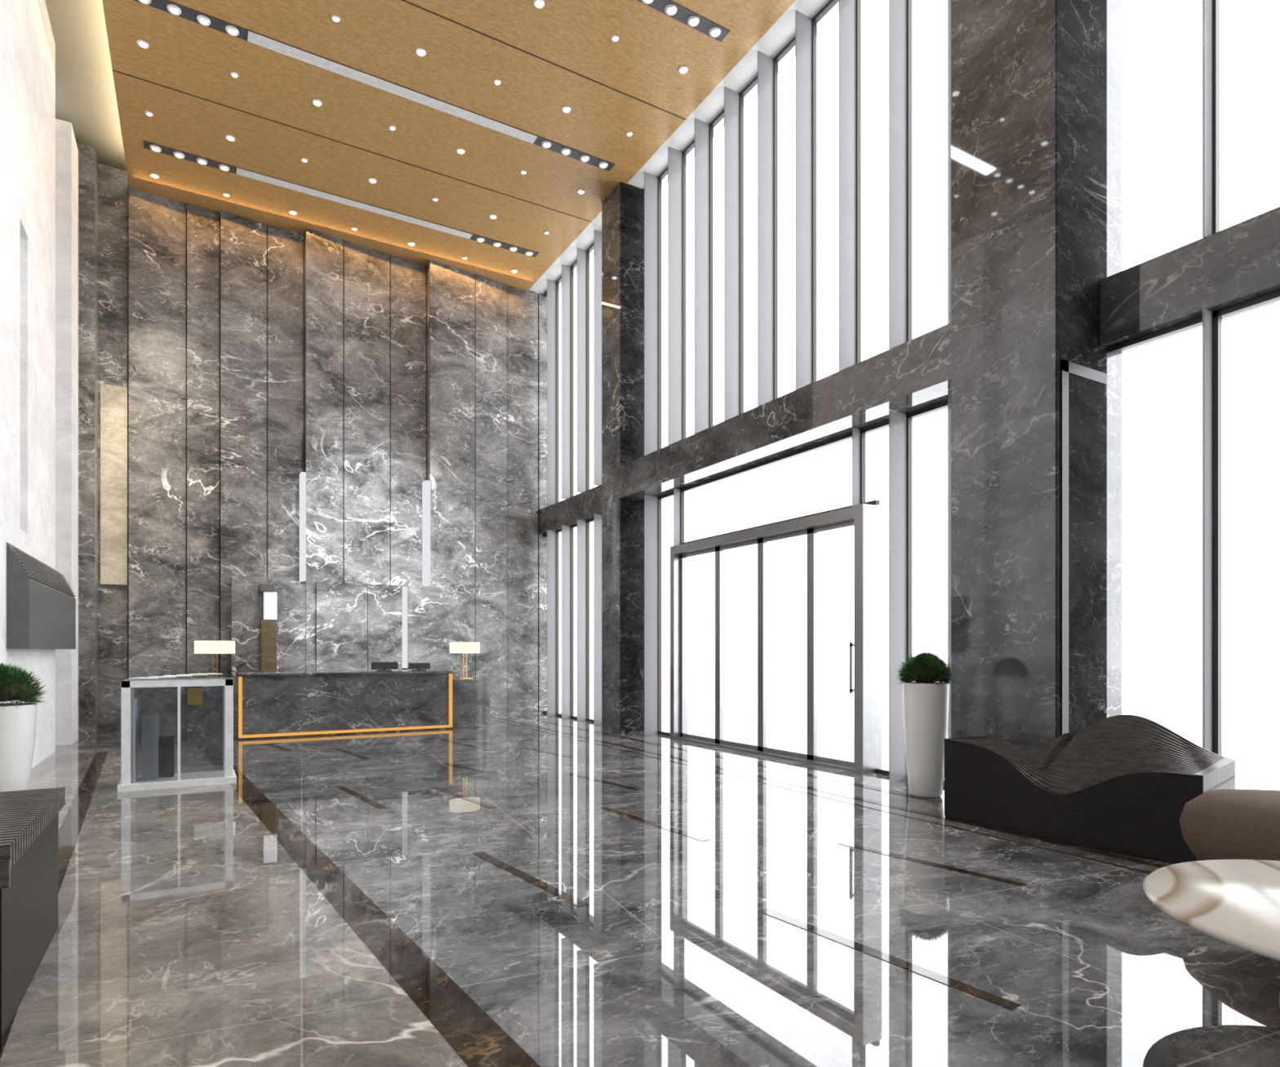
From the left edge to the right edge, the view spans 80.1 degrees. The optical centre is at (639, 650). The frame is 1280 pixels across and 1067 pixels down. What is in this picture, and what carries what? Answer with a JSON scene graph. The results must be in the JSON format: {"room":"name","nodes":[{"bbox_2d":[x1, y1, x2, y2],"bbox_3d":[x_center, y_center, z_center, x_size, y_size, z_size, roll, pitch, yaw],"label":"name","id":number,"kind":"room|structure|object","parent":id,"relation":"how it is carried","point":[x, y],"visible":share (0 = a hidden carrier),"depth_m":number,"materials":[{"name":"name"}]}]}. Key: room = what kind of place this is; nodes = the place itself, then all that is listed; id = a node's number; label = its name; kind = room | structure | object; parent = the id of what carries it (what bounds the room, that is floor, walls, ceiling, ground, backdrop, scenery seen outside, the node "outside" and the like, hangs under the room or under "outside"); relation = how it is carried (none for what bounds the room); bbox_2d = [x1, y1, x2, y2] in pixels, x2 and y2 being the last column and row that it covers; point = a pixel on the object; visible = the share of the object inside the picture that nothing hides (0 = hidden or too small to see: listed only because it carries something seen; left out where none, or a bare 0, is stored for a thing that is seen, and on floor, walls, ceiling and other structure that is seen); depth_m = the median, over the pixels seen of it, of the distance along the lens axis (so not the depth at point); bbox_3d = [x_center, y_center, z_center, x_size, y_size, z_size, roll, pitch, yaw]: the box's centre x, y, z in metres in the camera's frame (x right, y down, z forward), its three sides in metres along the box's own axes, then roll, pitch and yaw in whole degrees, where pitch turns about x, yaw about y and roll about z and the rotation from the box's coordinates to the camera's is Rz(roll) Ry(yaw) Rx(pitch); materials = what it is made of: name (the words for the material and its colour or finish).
{"room":"lobby","nodes":[
{"label":"lobby","id":0,"kind":"room"},
{"bbox_2d":[0,0,97,768],"bbox_3d":[-4.761,-3.580,4.157,1.167,9.960,20.580,0,0,-30],"label":"wall","id":1,"kind":"structure","parent":0,"point":[49,180],"depth_m":9.85,"materials":[{"name":"white stone"}]},
{"bbox_2d":[6,542,75,648],"bbox_3d":[-7.335,-0.570,9.411,0.183,1.100,3.550,0,0,-30],"label":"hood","id":2,"kind":"object","parent":1,"relation":"attached to","point":[41,606],"visible":1,"depth_m":8.36,"materials":[{"name":"metal"}]},
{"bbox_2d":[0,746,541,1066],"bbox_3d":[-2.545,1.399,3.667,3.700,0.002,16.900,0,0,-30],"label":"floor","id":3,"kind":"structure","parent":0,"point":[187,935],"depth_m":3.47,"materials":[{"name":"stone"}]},
{"bbox_2d":[0,786,65,1041],"bbox_3d":[-3.094,1.045,2.970,1.210,0.710,1.350,0,0,-30],"label":"console table","id":4,"kind":"object","parent":3,"relation":"on","point":[28,819],"visible":1,"depth_m":3.13,"materials":[{"name":"black paint"}]},
{"bbox_2d":[0,662,48,791],"bbox_3d":[-5.885,0.746,7.007,0.711,1.308,0.709,0,0,-30],"label":"potted plant","id":5,"kind":"object","parent":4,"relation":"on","point":[18,719],"visible":0.98,"depth_m":6.94,"materials":[{"name":"green plant"}]},
{"bbox_2d":[117,677,236,792],"bbox_3d":[-4.848,0.844,8.008,1.040,1.112,0.580,0,0,-30],"label":"display case","id":6,"kind":"object","parent":3,"relation":"on","point":[157,752],"visible":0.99,"depth_m":7.81,"materials":[{"name":"silver metal"}]},
{"bbox_2d":[128,673,222,679],"bbox_3d":[-4.861,0.266,7.990,0.836,0.040,0.362,0,0,-30],"label":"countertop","id":7,"kind":"structure","parent":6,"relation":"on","point":[189,674],"depth_m":7.94,"materials":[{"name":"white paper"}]},
{"bbox_2d":[97,162,542,733],"bbox_3d":[-6.115,-3.580,14.841,9.600,9.960,0.760,0,0,-30],"label":"wall","id":8,"kind":"structure","parent":0,"point":[251,356],"depth_m":14.36,"materials":[{"name":"stone"}]},
{"bbox_2d":[100,383,127,585],"bbox_3d":[-8.992,-2.830,13.006,0.380,3.400,0.030,0,0,-30],"label":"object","id":9,"kind":"object","parent":8,"relation":"attached to","point":[113,398],"visible":1,"depth_m":12.99,"materials":[{"name":"beige stone"}]},
{"bbox_2d":[231,576,453,682],"bbox_3d":[-5.662,0.030,14.781,4.014,2.740,0.320,0,0,-30],"label":"wall","id":10,"kind":"structure","parent":8,"relation":"attached to","point":[357,625],"depth_m":14.61,"materials":[{"name":"stone"}]},
{"bbox_2d":[299,471,430,667],"bbox_3d":[-5.371,-1.550,14.968,2.413,3.800,0.290,0,0,-30],"label":"light strip","id":11,"kind":"object","parent":8,"relation":"attached to","point":[426,484],"visible":0.83,"depth_m":15.21,"materials":[{"name":"white plastic"}]},
{"bbox_2d":[44,0,839,293],"bbox_3d":[-1.124,-8.243,6.291,9.600,0.634,20.600,0,0,-30],"label":"ceiling","id":12,"kind":"structure","parent":0,"point":[489,139],"depth_m":11.10,"materials":[{"name":"brown wood"}]},
{"bbox_2d":[601,182,644,733],"bbox_3d":[-0.191,-3.280,13.390,0.730,9.360,0.678,0,0,-30],"label":"column","id":13,"kind":"structure","parent":0,"point":[623,208],"depth_m":13.10,"materials":[{"name":"stone"}]},
{"bbox_2d":[29,713,1279,1066],"bbox_3d":[-1.168,1.500,6.266,9.500,0.200,20.600,0,0,-30],"label":"floor","id":14,"kind":"structure","parent":0,"point":[672,959],"depth_m":4.11,"materials":[{"name":"stone"}]},
{"bbox_2d":[186,682,237,742],"bbox_3d":[-6.779,0.960,12.051,0.680,0.880,0.750,0,0,-30],"label":"side table","id":15,"kind":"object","parent":14,"relation":"on","point":[205,722],"depth_m":11.71,"materials":[{"name":"stone"}]},
{"bbox_2d":[194,640,235,677],"bbox_3d":[-6.732,0.180,12.050,0.570,0.675,0.342,0,0,-30],"label":"table lamp","id":16,"kind":"object","parent":15,"relation":"on","point":[212,647],"visible":0.94,"depth_m":11.91,"materials":[{"name":"white fabric"}]},
{"bbox_2d":[235,669,453,739],"bbox_3d":[-5.000,0.877,13.060,3.390,1.045,0.800,0,0,-30],"label":"reception desk","id":17,"kind":"object","parent":14,"relation":"on","point":[294,704],"visible":0.96,"depth_m":12.67,"materials":[{"name":"stone"}]},
{"bbox_2d":[259,582,276,671],"bbox_3d":[-6.786,-0.410,13.888,0.280,1.620,0.150,0,0,-30],"label":"wall sculpture","id":18,"kind":"object","parent":17,"relation":"on","point":[268,623],"visible":0.85,"depth_m":13.85,"materials":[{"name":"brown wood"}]},
{"bbox_2d":[371,662,398,671],"bbox_3d":[-4.475,0.277,13.321,0.450,0.153,0.160,0,0,-30],"label":"computer monitor","id":19,"kind":"object","parent":17,"relation":"on","point":[384,666],"visible":1,"depth_m":13.29,"materials":[{"name":"black plastic"}]},
{"bbox_2d":[408,662,430,670],"bbox_3d":[-3.957,0.286,13.623,0.380,0.133,0.160,0,0,-30],"label":"computer monitor","id":20,"kind":"object","parent":17,"relation":"on","point":[413,666],"visible":1,"depth_m":13.58,"materials":[{"name":"black plastic"}]},
{"bbox_2d":[451,677,489,728],"bbox_3d":[-3.242,0.960,14.115,0.690,0.880,0.750,0,0,-30],"label":"side table","id":21,"kind":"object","parent":14,"relation":"on","point":[470,696],"depth_m":13.79,"materials":[{"name":"stone"}]},
{"bbox_2d":[449,641,479,679],"bbox_3d":[-3.243,0.180,14.086,0.570,0.675,0.342,0,0,-30],"label":"table lamp","id":22,"kind":"object","parent":21,"relation":"on","point":[463,647],"visible":1,"depth_m":13.94,"materials":[{"name":"white fabric"}]},
{"bbox_2d":[0,715,1166,1066],"bbox_3d":[-0.810,1.399,6.169,7.200,0.003,19.487,0,0,-30],"label":"floor inlay strips","id":23,"kind":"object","parent":14,"relation":"attached to","point":[471,1033],"depth_m":4.35,"materials":[{"name":"brown stone"}]},
{"bbox_2d":[893,649,951,798],"bbox_3d":[2.757,0.692,7.351,0.582,1.416,0.579,0,0,-30],"label":"potted plant","id":24,"kind":"object","parent":14,"relation":"on","point":[926,700],"visible":0.99,"depth_m":7.20,"materials":[{"name":"green plant"}]},
{"bbox_2d":[944,714,1235,864],"bbox_3d":[3.294,0.944,5.797,0.752,0.912,1.839,0,0,-40],"label":"bench","id":25,"kind":"object","parent":14,"relation":"on","point":[1121,784],"visible":1,"depth_m":5.54,"materials":[{"name":"black paint"}]},
{"bbox_2d":[1142,859,1279,1002],"bbox_3d":[2.820,1.192,2.827,1.590,0.415,1.590,0,0,-30],"label":"coffee table","id":26,"kind":"object","parent":14,"relation":"on","point":[1234,902],"visible":1,"depth_m":3.04,"materials":[{"name":"stone"}]},
{"bbox_2d":[1178,789,1279,861],"bbox_3d":[3.787,1.100,3.947,1.122,0.600,1.700,0,0,-30],"label":"armchair","id":27,"kind":"object","parent":14,"relation":"on","point":[1217,824],"visible":0.63,"depth_m":4.13,"materials":[{"name":"beige fabric"}]},
{"bbox_2d":[537,206,1279,713],"bbox_3d":[2.664,-3.280,8.548,0.780,9.360,20.080,0,0,-30],"label":"beam","id":28,"kind":"structure","parent":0,"point":[1238,263],"depth_m":8.17,"materials":[{"name":"stone"}]},
{"bbox_2d":[543,229,601,507],"bbox_3d":[-1.270,-5.545,15.330,0.260,4.830,3.760,0,0,-30],"label":"window","id":29,"kind":"structure","parent":28,"relation":"attached to","point":[582,262],"depth_m":15.68,"materials":[{"name":"grey metal"}]},
{"bbox_2d":[543,513,601,724],"bbox_3d":[-1.270,-0.593,15.330,0.260,3.985,3.760,0,0,-30],"label":"window","id":30,"kind":"structure","parent":28,"relation":"attached to","point":[583,526],"depth_m":15.68,"materials":[{"name":"grey metal"}]},
{"bbox_2d":[644,491,673,736],"bbox_3d":[0.259,-0.593,12.650,0.320,3.985,1.070,0,0,-30],"label":"window","id":31,"kind":"structure","parent":28,"relation":"attached to","point":[652,504],"depth_m":12.72,"materials":[{"name":"grey metal"}]},
{"bbox_2d":[670,503,881,774],"bbox_3d":[1.610,-0.130,10.434,0.300,3.060,4.110,0,0,-30],"label":"door","id":32,"kind":"structure","parent":28,"relation":"attached to","point":[865,518],"depth_m":9.55,"materials":[{"name":"metal"}]},
{"bbox_2d":[673,424,879,546],"bbox_3d":[1.627,-2.127,10.444,0.180,0.915,4.120,0,0,-30],"label":"window","id":33,"kind":"structure","parent":28,"relation":"attached to","point":[858,436],"depth_m":9.62,"materials":[{"name":"grey metal"}]},
{"bbox_2d":[644,0,951,455],"bbox_3d":[1.690,-5.545,10.197,0.320,4.830,6.750,0,0,-30],"label":"window","id":34,"kind":"structure","parent":28,"relation":"attached to","point":[804,40],"depth_m":10.09,"materials":[{"name":"grey metal"}]},
{"bbox_2d":[875,389,951,785],"bbox_3d":[2.998,-0.593,7.956,0.320,3.985,1.560,0,0,-30],"label":"window","id":35,"kind":"structure","parent":28,"relation":"attached to","point":[900,424],"depth_m":8.23,"materials":[{"name":"grey metal"}]},
{"bbox_2d":[1106,0,1279,277],"bbox_3d":[5.861,-5.545,3.189,0.180,4.830,7.600,0,0,-30],"label":"window","id":36,"kind":"structure","parent":28,"relation":"attached to","point":[1211,8],"depth_m":5.79,"materials":[{"name":"grey metal"}]},
{"bbox_2d":[1106,289,1279,755],"bbox_3d":[5.861,-0.593,3.189,0.180,3.985,7.600,0,0,-30],"label":"window","id":37,"kind":"structure","parent":28,"relation":"attached to","point":[1211,322],"depth_m":5.79,"materials":[{"name":"grey metal"}]},
{"bbox_2d":[951,0,1121,746],"bbox_3d":[3.523,-3.280,6.780,0.980,9.360,1.000,0,0,-30],"label":"column","id":38,"kind":"structure","parent":0,"point":[1036,85],"depth_m":6.43,"materials":[{"name":"stone"}]},
{"label":"outside","id":39,"kind":"structure","parent":0,"visible":0},
{"bbox_2d":[559,663,1279,790],"bbox_3d":[23.849,1.550,25.498,53.100,0.200,100.000,0,0,-30],"label":"ground","id":40,"kind":"structure","parent":39,"point":[1173,700],"depth_m":18.64,"materials":[{"name":"white"}]}
]}

